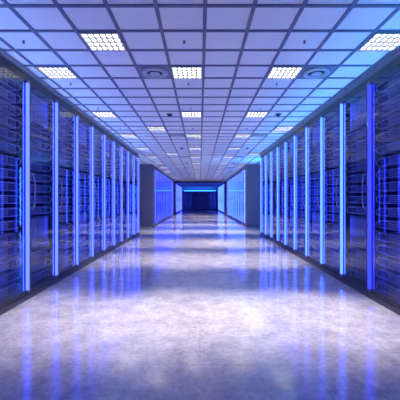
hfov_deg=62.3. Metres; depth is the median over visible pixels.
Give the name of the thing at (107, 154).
enclosure
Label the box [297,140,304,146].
server
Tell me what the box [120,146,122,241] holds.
light
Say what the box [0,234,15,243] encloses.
grille
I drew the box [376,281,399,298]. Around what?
server
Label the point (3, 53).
trim
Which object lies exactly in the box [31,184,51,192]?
server
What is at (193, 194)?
shelf
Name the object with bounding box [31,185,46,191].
grille
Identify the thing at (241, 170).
tall cabinet
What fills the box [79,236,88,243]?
server
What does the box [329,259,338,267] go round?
grille
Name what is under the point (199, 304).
floor
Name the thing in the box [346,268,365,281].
server
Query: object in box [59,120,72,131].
server
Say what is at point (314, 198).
server
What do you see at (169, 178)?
tall cabinet
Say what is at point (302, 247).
server
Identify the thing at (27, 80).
light
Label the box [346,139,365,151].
server
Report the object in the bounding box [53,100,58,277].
light
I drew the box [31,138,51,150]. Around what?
server
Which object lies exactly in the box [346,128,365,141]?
server
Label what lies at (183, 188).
wall
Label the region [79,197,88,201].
server
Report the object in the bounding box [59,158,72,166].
server
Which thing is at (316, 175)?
server
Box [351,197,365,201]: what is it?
grille
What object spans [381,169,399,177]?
grille
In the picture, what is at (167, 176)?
tall cabinet
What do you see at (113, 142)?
light
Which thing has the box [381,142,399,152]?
grille
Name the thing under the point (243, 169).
tall cabinet
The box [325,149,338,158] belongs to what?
server
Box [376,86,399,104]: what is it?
server
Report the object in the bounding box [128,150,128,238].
light
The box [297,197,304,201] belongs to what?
server
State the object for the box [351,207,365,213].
grille
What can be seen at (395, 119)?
grille
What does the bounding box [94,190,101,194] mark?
server
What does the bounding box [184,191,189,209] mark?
tall cabinet
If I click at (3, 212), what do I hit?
grille
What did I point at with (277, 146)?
light
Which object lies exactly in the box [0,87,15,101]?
grille
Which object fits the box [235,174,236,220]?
tall cabinet
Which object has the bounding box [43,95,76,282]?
tall cabinet
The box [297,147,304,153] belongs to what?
server
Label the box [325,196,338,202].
server
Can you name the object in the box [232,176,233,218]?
tall cabinet
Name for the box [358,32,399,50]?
ceiling light
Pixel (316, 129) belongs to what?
enclosure
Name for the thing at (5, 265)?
grille
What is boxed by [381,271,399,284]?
grille
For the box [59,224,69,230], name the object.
grille
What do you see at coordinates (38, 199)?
grille
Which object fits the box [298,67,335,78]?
air diffuser
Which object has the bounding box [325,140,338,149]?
server
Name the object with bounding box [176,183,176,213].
tall cabinet
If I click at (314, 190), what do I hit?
server
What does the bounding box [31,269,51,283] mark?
server
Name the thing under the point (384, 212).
grille
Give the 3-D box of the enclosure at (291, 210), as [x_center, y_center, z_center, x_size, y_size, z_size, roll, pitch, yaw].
[3.533,0.646,11.510,0.615,0.616,0.940,0,0,0]
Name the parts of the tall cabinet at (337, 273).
door, handle, panel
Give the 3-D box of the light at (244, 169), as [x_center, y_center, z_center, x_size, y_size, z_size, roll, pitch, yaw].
[3.128,-0.245,23.300,0.084,3.830,0.100,0,0,0]
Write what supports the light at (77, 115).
on the tall cabinet at (83, 262)
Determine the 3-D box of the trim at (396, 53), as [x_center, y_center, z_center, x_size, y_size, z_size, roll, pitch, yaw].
[3.610,-2.312,10.305,1.020,0.104,13.360,0,0,0]
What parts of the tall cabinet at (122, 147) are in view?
panel, frame, door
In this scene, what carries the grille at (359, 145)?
attached to the server at (360, 146)
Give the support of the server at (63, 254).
in the tall cabinet at (60, 105)
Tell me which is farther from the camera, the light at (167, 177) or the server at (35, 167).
the light at (167, 177)
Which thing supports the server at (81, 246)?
in the tall cabinet at (83, 262)
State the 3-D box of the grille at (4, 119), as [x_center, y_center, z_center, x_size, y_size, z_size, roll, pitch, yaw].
[-3.248,-1.341,5.428,0.012,0.110,0.805,0,0,0]
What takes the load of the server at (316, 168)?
in the tall cabinet at (314, 261)
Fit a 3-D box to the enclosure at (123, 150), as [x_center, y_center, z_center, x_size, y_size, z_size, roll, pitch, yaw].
[-3.533,-1.796,13.810,0.615,0.616,0.940,0,0,0]
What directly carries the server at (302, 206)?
in the tall cabinet at (303, 129)
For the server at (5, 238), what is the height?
0.153 m
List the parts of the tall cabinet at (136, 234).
panel, glass pane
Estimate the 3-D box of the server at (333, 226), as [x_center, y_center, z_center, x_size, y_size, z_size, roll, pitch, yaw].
[3.501,0.657,7.910,0.679,0.153,0.940,0,0,0]
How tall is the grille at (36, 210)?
0.110 m
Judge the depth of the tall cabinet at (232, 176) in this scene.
31.78 m
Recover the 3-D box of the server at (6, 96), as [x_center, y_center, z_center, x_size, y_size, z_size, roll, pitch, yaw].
[-3.501,-1.785,5.410,0.679,0.153,0.940,0,0,0]
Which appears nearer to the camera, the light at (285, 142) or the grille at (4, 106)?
the grille at (4, 106)
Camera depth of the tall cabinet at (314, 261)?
8.58 m
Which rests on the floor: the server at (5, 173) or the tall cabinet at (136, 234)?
the tall cabinet at (136, 234)
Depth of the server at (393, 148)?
5.72 m
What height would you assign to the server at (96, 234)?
0.153 m
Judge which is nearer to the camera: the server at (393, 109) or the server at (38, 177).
the server at (393, 109)
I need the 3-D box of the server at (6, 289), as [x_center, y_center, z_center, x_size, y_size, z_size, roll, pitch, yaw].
[-3.501,1.545,5.410,0.679,0.153,0.940,0,0,0]
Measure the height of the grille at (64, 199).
0.110 m
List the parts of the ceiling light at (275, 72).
lamp panel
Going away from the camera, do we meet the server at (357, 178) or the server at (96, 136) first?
the server at (357, 178)
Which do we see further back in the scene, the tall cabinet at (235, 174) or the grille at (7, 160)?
the tall cabinet at (235, 174)
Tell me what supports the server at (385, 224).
in the tall cabinet at (391, 69)
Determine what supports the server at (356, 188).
in the tall cabinet at (364, 288)
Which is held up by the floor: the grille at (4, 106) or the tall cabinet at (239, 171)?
the tall cabinet at (239, 171)
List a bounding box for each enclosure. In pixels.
[31,91,47,129]
[31,216,47,248]
[79,122,86,147]
[79,212,86,234]
[105,139,109,158]
[105,209,109,227]
[123,150,124,165]
[275,150,276,165]
[290,139,293,158]
[290,209,293,226]
[312,123,319,148]
[312,212,319,234]
[350,93,365,130]
[350,216,365,248]
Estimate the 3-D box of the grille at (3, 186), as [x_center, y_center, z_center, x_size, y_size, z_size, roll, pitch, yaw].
[-3.248,-0.231,5.428,0.012,0.110,0.805,0,0,0]
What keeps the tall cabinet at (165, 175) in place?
on the floor
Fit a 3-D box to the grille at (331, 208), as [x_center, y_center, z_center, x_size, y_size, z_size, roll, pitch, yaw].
[3.248,0.213,7.928,0.012,0.110,0.805,0,0,0]
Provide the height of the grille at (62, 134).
0.110 m
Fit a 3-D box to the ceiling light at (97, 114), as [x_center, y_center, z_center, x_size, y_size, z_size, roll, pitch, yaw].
[-2.637,-2.365,9.150,0.552,0.030,0.552,0,0,0]
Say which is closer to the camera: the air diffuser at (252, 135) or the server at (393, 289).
the server at (393, 289)
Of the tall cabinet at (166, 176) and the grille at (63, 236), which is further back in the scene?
the tall cabinet at (166, 176)
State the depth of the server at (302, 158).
10.57 m
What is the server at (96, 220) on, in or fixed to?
in the tall cabinet at (95, 129)
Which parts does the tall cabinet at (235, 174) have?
glass pane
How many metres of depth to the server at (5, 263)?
5.63 m
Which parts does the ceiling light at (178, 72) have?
lamp panel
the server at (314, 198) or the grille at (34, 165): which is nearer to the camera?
the grille at (34, 165)
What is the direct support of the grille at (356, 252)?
attached to the server at (360, 252)
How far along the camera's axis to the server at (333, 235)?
8.09 m
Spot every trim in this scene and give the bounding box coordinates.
[0,48,138,154]
[260,48,399,154]
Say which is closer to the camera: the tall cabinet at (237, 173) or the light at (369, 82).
the light at (369, 82)
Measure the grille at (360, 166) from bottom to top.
0.110 m
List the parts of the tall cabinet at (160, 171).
glass pane, door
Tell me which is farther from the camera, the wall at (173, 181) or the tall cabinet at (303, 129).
the wall at (173, 181)
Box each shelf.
[191,192,195,208]
[204,192,208,208]
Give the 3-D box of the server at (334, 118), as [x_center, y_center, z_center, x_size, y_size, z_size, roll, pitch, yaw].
[3.501,-2.007,7.910,0.679,0.153,0.940,0,0,0]
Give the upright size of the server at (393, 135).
0.153 m
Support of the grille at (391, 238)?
attached to the server at (391, 237)
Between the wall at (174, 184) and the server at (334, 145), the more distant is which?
the wall at (174, 184)
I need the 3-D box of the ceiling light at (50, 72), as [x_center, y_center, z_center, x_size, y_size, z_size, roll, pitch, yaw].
[-2.637,-2.365,6.150,0.552,0.030,0.552,0,0,0]
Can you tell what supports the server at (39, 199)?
in the tall cabinet at (35, 288)
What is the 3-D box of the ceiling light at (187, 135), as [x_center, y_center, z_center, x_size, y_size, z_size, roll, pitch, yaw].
[-0.237,-2.365,12.150,0.552,0.030,0.552,0,0,0]
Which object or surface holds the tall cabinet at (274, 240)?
on the floor
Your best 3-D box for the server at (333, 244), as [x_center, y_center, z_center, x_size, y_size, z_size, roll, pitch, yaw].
[3.501,1.101,7.910,0.679,0.153,0.940,0,0,0]
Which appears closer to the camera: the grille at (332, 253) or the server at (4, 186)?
the server at (4, 186)
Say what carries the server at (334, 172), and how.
in the tall cabinet at (337, 273)
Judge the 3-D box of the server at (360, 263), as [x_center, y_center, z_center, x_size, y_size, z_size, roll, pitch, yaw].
[3.501,1.323,6.710,0.679,0.153,0.940,0,0,0]
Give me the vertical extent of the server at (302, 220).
0.153 m
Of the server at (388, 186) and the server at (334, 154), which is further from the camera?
the server at (334, 154)
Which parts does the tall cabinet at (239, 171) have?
door, glass pane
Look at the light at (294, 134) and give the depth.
10.82 m
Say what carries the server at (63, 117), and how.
in the tall cabinet at (60, 105)
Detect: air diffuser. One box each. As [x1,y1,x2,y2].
[138,67,170,78]
[169,134,184,137]
[251,134,266,137]
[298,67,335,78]
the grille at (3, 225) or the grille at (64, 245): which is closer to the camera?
the grille at (3, 225)
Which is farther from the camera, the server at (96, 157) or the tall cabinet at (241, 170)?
the tall cabinet at (241, 170)
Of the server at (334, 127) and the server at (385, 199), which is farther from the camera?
the server at (334, 127)
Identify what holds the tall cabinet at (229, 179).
on the floor
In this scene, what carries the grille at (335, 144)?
attached to the server at (334, 145)
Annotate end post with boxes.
[138,156,138,233]
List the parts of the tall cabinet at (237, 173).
glass pane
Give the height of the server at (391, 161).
0.153 m
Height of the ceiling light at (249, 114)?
0.030 m
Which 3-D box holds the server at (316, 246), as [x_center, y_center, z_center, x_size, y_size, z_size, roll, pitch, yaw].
[3.501,1.323,9.110,0.679,0.153,0.940,0,0,0]
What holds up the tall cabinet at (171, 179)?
on the floor
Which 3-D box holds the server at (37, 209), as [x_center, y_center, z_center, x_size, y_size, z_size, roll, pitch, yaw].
[-3.501,0.213,6.610,0.679,0.153,0.940,0,0,0]
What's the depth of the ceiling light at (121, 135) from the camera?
12.14 m
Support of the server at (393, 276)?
in the tall cabinet at (391, 69)
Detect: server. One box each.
[0,72,20,90]
[0,86,20,103]
[0,100,20,115]
[0,113,20,128]
[0,127,20,140]
[0,140,20,153]
[0,154,20,165]
[0,168,21,178]
[0,181,20,190]
[0,195,21,203]
[0,208,20,217]
[0,220,21,230]
[0,233,20,244]
[0,245,20,257]
[0,258,20,271]
[0,270,20,285]
[0,283,20,298]
[31,127,51,140]
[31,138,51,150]
[31,150,51,161]
[31,161,51,171]
[31,173,51,181]
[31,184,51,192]
[31,196,51,202]
[31,206,51,214]
[31,248,51,260]
[31,258,51,271]
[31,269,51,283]
[59,110,72,122]
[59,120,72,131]
[59,129,72,140]
[59,139,72,148]
[59,148,72,157]
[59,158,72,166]
[59,168,72,175]
[59,177,72,184]
[59,187,72,193]
[59,196,72,202]
[59,205,72,211]
[59,214,72,221]
[59,223,72,231]
[59,232,72,240]
[59,241,72,250]
[59,250,72,259]
[59,259,72,269]
[79,148,88,155]
[79,156,88,163]
[79,164,88,170]
[79,172,88,178]
[79,180,88,186]
[79,189,88,194]
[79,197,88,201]
[79,205,88,210]
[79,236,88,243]
[79,244,88,251]
[79,251,88,259]
[94,133,101,139]
[94,140,101,146]
[94,147,101,153]
[94,154,101,160]
[94,161,101,167]
[94,168,101,174]
[94,176,101,180]
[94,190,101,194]
[94,204,101,208]
[94,211,101,216]
[94,218,101,223]
[94,225,101,230]
[94,232,101,237]
[94,239,101,244]
[94,246,101,252]
[297,133,304,140]
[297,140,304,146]
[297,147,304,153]
[297,155,304,160]
[297,162,304,167]
[297,169,304,174]
[297,176,304,181]
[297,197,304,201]
[297,204,304,208]
[297,211,304,215]
[297,218,304,223]
[297,225,304,230]
[297,232,304,237]
[297,238,304,244]
[297,245,304,251]
[309,148,319,155]
[309,156,319,163]
[309,172,319,178]
[309,181,319,186]
[309,197,319,201]
[309,205,319,210]
[309,243,319,250]
[309,251,319,258]
[310,164,319,171]
[310,189,319,194]
[310,235,319,242]
[325,111,338,123]
[325,121,338,131]
[325,130,338,140]
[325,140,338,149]
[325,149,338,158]
[325,159,338,167]
[325,168,338,175]
[325,178,338,184]
[325,187,338,193]
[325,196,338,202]
[325,205,338,211]
[325,214,338,221]
[325,223,338,230]
[325,232,338,240]
[325,241,338,249]
[325,249,338,258]
[325,258,338,268]
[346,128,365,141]
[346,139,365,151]
[346,151,365,161]
[346,162,365,171]
[346,173,365,182]
[346,184,365,192]
[346,196,365,202]
[346,206,365,214]
[346,247,365,259]
[346,258,365,270]
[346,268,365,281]
[375,154,399,166]
[375,195,399,203]
[375,232,399,244]
[376,72,399,92]
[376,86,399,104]
[376,100,399,117]
[376,113,399,129]
[376,127,399,141]
[376,140,399,154]
[376,168,399,178]
[376,181,399,190]
[376,208,399,217]
[376,220,399,230]
[376,245,399,257]
[376,257,399,271]
[376,269,399,285]
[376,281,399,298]
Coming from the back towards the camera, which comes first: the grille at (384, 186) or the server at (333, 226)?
the server at (333, 226)
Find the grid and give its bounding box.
[0,0,399,180]
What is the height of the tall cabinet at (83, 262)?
4.050 m
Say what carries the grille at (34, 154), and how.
attached to the server at (36, 156)
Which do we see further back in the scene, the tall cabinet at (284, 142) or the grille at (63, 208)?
the tall cabinet at (284, 142)
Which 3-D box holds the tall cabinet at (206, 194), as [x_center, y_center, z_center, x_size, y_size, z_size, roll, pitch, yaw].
[1.220,0.080,61.419,1.200,3.420,0.962,0,0,0]
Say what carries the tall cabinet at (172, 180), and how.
on the floor
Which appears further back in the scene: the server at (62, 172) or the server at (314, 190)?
the server at (314, 190)
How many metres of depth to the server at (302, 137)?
10.57 m
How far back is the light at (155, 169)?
23.25 m
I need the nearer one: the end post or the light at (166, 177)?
the end post
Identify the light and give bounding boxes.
[23,79,29,292]
[36,67,77,78]
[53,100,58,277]
[74,114,78,265]
[79,32,125,50]
[90,125,93,257]
[92,112,116,116]
[102,133,105,251]
[112,140,114,245]
[119,134,136,136]
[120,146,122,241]
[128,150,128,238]
[135,147,148,149]
[147,127,165,130]
[155,169,155,223]
[163,175,163,219]
[166,177,166,217]
[167,177,167,216]
[171,67,201,78]
[181,112,200,116]
[186,134,200,136]
[189,147,200,149]
[228,147,240,149]
[232,177,232,216]
[233,177,233,217]
[235,134,250,136]
[236,175,236,219]
[244,169,244,223]
[245,112,267,116]
[265,154,265,234]
[266,67,303,78]
[270,150,272,237]
[273,127,293,130]
[277,146,277,241]
[284,141,286,245]
[293,134,296,250]
[305,126,308,256]
[320,115,324,265]
[339,101,344,276]
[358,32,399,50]
[367,81,373,291]
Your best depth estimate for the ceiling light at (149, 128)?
10.94 m
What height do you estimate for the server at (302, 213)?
0.153 m
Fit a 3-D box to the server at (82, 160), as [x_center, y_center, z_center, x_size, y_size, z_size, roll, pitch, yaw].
[-3.501,-1.119,9.010,0.679,0.153,0.940,0,0,0]
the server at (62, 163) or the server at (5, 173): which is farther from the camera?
the server at (62, 163)
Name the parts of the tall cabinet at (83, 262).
panel, door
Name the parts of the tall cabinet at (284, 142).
door, frame, panel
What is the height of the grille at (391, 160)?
0.110 m
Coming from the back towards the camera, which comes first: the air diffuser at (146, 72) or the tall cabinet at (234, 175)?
the tall cabinet at (234, 175)
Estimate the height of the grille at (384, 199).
0.110 m
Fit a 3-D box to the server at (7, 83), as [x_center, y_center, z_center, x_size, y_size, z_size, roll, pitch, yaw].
[-3.501,-2.007,5.410,0.679,0.153,0.940,0,0,0]
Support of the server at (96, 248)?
in the tall cabinet at (95, 129)
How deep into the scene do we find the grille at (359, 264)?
6.78 m
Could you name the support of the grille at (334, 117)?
attached to the server at (334, 118)
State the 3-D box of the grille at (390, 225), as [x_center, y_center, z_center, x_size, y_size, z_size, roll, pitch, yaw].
[3.248,0.435,5.527,0.012,0.110,0.805,0,0,0]
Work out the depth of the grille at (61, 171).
7.95 m
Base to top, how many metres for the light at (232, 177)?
3.830 m
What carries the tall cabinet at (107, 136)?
on the floor
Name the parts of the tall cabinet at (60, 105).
panel, handle, door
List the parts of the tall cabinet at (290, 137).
panel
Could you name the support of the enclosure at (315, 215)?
in the tall cabinet at (314, 261)
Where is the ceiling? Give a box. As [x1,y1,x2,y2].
[0,0,399,186]
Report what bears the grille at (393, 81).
attached to the server at (392, 83)
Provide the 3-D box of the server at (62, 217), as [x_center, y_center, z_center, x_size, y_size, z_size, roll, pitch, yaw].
[-3.501,0.435,7.810,0.679,0.153,0.940,0,0,0]
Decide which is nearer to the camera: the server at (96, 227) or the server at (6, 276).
the server at (6, 276)
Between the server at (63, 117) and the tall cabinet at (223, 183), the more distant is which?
the tall cabinet at (223, 183)
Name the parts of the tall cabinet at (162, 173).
glass pane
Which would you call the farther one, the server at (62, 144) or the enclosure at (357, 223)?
the server at (62, 144)
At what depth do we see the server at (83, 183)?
9.27 m
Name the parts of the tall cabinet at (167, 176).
glass pane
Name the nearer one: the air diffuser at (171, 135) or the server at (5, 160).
the server at (5, 160)
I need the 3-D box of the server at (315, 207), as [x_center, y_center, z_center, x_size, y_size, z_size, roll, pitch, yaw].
[3.501,0.213,9.110,0.679,0.153,0.940,0,0,0]
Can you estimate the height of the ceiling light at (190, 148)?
0.030 m
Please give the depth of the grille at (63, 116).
7.93 m
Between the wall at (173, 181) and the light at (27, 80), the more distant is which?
the wall at (173, 181)
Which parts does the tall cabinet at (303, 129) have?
door, panel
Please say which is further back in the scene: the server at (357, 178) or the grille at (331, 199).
the grille at (331, 199)
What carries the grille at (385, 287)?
attached to the server at (393, 289)
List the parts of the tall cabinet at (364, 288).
door, handle, post, panel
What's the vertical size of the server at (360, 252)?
0.153 m
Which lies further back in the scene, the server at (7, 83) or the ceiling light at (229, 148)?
the ceiling light at (229, 148)
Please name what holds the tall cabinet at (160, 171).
on the floor
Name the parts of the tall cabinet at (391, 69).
frame, panel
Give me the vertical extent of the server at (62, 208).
0.153 m
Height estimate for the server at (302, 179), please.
0.153 m
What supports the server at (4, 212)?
in the tall cabinet at (8, 69)
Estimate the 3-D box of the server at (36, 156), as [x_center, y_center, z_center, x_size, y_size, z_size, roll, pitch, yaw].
[-3.501,-0.897,6.610,0.679,0.153,0.940,0,0,0]
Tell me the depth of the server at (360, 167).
6.84 m
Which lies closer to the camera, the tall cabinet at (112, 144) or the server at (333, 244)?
the server at (333, 244)
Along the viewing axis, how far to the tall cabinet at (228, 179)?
36.24 m
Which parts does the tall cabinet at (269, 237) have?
glass pane, panel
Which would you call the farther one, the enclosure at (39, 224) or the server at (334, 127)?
the server at (334, 127)
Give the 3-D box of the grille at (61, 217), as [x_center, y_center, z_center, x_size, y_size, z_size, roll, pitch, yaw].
[-3.248,0.435,7.827,0.012,0.110,0.805,0,0,0]
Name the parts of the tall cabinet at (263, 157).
door, glass pane, panel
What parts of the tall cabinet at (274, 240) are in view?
panel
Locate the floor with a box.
[0,209,399,399]
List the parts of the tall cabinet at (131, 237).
panel, door, glass pane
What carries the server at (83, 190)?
in the tall cabinet at (83, 262)
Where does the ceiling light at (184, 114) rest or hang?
attached to the grid
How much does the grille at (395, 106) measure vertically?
0.110 m
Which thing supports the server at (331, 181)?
in the tall cabinet at (337, 273)
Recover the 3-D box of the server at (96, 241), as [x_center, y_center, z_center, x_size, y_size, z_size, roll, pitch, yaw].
[-3.501,1.323,10.210,0.679,0.153,0.940,0,0,0]
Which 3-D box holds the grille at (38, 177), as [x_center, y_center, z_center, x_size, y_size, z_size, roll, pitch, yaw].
[-3.248,-0.453,6.628,0.012,0.110,0.805,0,0,0]
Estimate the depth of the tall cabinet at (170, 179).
35.02 m
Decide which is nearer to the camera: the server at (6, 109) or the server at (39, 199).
the server at (6, 109)
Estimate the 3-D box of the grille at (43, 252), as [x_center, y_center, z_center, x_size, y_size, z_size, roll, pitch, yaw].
[-3.248,1.101,6.628,0.012,0.110,0.805,0,0,0]
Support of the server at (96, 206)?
in the tall cabinet at (95, 129)
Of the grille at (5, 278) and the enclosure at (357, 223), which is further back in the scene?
the enclosure at (357, 223)
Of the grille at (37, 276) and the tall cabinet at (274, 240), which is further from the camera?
the tall cabinet at (274, 240)
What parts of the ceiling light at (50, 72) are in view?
lamp panel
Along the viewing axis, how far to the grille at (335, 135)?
8.01 m
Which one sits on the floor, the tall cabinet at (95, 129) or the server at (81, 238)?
the tall cabinet at (95, 129)
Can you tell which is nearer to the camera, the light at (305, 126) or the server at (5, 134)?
the server at (5, 134)
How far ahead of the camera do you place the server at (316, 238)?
9.31 m
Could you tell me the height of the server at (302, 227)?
0.153 m
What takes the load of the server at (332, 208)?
in the tall cabinet at (337, 273)
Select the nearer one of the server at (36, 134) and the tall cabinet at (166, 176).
the server at (36, 134)
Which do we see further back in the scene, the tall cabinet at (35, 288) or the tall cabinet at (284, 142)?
the tall cabinet at (284, 142)
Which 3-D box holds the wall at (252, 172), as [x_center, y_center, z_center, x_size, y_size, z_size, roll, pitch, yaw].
[3.695,-0.293,22.550,1.150,4.166,0.900,0,0,0]
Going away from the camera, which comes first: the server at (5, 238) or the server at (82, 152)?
the server at (5, 238)
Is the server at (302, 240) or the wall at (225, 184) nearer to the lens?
the server at (302, 240)
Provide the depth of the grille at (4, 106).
5.60 m
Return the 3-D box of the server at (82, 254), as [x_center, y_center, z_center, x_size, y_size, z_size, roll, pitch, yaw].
[-3.501,1.545,9.010,0.679,0.153,0.940,0,0,0]
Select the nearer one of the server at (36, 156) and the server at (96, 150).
the server at (36, 156)
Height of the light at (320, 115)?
3.830 m
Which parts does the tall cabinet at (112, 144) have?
panel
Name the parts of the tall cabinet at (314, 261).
door, panel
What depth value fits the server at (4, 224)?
5.63 m
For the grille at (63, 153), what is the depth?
7.93 m
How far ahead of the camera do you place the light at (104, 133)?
10.72 m
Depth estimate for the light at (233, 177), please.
30.50 m
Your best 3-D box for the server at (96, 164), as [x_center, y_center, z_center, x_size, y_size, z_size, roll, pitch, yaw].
[-3.501,-1.119,10.210,0.679,0.153,0.940,0,0,0]
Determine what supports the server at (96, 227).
in the tall cabinet at (95, 129)
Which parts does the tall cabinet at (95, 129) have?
panel, post, door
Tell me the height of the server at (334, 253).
0.153 m
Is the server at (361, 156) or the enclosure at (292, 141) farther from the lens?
the enclosure at (292, 141)
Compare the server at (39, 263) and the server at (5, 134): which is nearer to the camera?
the server at (5, 134)
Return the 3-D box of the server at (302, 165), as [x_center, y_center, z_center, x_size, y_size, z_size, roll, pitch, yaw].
[3.501,-1.119,10.310,0.679,0.153,0.940,0,0,0]
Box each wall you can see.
[139,165,154,226]
[173,181,226,182]
[173,183,175,213]
[182,187,217,208]
[224,183,226,213]
[245,165,260,226]
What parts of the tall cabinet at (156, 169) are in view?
glass pane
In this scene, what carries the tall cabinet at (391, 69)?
on the floor
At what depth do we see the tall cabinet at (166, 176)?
30.50 m
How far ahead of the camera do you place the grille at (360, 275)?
6.78 m
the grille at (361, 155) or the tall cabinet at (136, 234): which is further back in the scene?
the tall cabinet at (136, 234)
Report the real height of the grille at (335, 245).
0.110 m
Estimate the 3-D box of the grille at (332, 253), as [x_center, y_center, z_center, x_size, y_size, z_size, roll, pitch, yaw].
[3.248,1.323,7.928,0.012,0.110,0.805,0,0,0]
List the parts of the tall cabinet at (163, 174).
glass pane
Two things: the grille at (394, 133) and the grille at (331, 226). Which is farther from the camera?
the grille at (331, 226)
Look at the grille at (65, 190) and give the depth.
8.01 m
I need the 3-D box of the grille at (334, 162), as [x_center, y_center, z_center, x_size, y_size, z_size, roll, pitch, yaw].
[3.248,-0.897,7.928,0.012,0.110,0.805,0,0,0]
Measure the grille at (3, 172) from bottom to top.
0.110 m
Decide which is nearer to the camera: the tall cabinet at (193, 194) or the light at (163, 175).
the light at (163, 175)
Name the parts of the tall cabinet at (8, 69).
panel, frame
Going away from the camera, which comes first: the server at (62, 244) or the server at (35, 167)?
the server at (35, 167)
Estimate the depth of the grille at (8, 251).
5.60 m
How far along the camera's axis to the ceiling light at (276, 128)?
10.94 m
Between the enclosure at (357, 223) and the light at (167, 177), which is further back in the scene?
the light at (167, 177)
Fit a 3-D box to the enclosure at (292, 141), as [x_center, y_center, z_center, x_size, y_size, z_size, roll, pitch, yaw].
[3.533,-1.796,11.510,0.615,0.616,0.940,0,0,0]
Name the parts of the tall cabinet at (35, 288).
panel, post, handle, door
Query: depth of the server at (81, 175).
9.22 m
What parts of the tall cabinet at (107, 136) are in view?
panel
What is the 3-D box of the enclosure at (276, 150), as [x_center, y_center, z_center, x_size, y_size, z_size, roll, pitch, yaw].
[3.533,-1.796,13.910,0.615,0.616,0.940,0,0,0]
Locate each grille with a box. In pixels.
[0,74,15,88]
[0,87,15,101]
[0,101,15,113]
[0,115,15,126]
[0,128,15,139]
[0,142,15,151]
[0,156,15,164]
[0,169,15,176]
[0,183,15,189]
[0,196,15,202]
[0,209,15,215]
[0,222,15,229]
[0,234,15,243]
[0,247,15,256]
[0,259,15,270]
[0,272,15,284]
[0,285,15,297]
[31,128,46,138]
[31,139,46,149]
[31,151,46,159]
[31,162,46,170]
[31,174,46,180]
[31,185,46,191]
[31,197,46,201]
[31,207,46,213]
[31,249,46,259]
[31,260,46,270]
[31,270,46,282]
[59,111,69,120]
[59,121,69,129]
[59,130,69,138]
[59,140,69,147]
[59,149,69,156]
[59,159,69,165]
[59,169,69,174]
[59,188,69,192]
[59,197,69,201]
[59,206,69,211]
[59,215,69,220]
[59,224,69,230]
[59,233,69,239]
[59,242,69,249]
[59,260,69,268]
[329,112,338,121]
[329,122,338,130]
[329,131,338,139]
[329,141,338,148]
[329,150,338,157]
[329,160,338,165]
[329,169,338,174]
[329,197,338,201]
[329,206,338,210]
[329,215,338,220]
[329,224,338,229]
[329,233,338,239]
[329,242,338,248]
[329,250,338,258]
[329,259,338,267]
[351,129,365,139]
[351,140,365,149]
[351,152,365,160]
[351,163,365,170]
[351,175,365,180]
[351,186,365,191]
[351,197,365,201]
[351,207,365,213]
[351,249,365,258]
[351,259,365,269]
[351,269,365,280]
[381,74,399,90]
[381,87,399,102]
[381,101,399,115]
[381,115,399,127]
[381,128,399,140]
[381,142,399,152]
[381,156,399,164]
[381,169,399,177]
[381,183,399,189]
[381,196,399,202]
[381,209,399,215]
[381,221,399,229]
[381,234,399,243]
[381,246,399,256]
[381,258,399,270]
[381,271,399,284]
[381,283,399,297]
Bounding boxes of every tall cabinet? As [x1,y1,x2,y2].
[0,55,26,315]
[12,74,55,299]
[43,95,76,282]
[66,111,92,270]
[83,122,104,261]
[96,131,113,254]
[106,137,121,249]
[115,143,128,244]
[123,148,133,240]
[129,152,138,237]
[155,168,157,224]
[158,170,159,223]
[160,171,161,222]
[162,173,163,221]
[163,174,164,220]
[165,175,165,219]
[166,176,167,218]
[167,176,168,217]
[169,178,169,217]
[170,179,170,216]
[171,179,171,216]
[172,180,172,215]
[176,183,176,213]
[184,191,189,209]
[190,191,196,209]
[197,191,202,209]
[203,191,209,209]
[210,191,215,209]
[223,183,223,213]
[227,180,227,215]
[228,179,228,216]
[229,179,229,216]
[230,178,230,217]
[231,176,232,217]
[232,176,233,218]
[234,175,234,219]
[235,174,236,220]
[236,173,237,221]
[238,171,239,222]
[240,170,241,223]
[242,168,244,224]
[261,153,270,236]
[265,148,276,240]
[271,144,283,243]
[277,138,292,248]
[285,132,302,253]
[294,123,315,260]
[306,111,331,269]
[321,97,353,281]
[342,76,384,297]
[370,55,399,315]
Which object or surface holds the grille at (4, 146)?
attached to the server at (5, 148)
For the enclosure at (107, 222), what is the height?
0.616 m
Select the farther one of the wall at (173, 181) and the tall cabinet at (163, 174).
the wall at (173, 181)
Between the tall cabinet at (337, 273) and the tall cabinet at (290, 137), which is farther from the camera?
the tall cabinet at (290, 137)
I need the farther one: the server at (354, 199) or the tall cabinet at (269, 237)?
the tall cabinet at (269, 237)
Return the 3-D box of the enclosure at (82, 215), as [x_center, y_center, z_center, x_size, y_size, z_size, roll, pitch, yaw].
[-3.533,0.646,9.010,0.615,0.616,0.940,0,0,0]
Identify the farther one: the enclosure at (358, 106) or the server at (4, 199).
the enclosure at (358, 106)
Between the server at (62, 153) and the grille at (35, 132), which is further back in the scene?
the server at (62, 153)
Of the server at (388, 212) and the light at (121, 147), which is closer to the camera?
the server at (388, 212)
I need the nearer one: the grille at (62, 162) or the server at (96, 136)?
the grille at (62, 162)
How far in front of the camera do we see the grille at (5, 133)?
5.60 m
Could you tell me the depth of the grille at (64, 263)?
7.93 m
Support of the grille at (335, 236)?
attached to the server at (333, 235)
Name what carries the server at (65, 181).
in the tall cabinet at (60, 105)
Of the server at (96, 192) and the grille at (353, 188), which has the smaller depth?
the grille at (353, 188)
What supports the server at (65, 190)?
in the tall cabinet at (60, 105)
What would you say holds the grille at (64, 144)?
attached to the server at (62, 144)
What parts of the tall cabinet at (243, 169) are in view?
glass pane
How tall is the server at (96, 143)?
0.153 m
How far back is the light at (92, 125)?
9.54 m
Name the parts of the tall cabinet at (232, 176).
glass pane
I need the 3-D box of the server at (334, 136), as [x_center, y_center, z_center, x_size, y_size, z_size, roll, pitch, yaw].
[3.501,-1.563,7.910,0.679,0.153,0.940,0,0,0]
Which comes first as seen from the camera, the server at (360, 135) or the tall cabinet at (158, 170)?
the server at (360, 135)
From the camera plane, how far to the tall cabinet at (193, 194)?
61.01 m
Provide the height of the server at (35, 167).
0.153 m

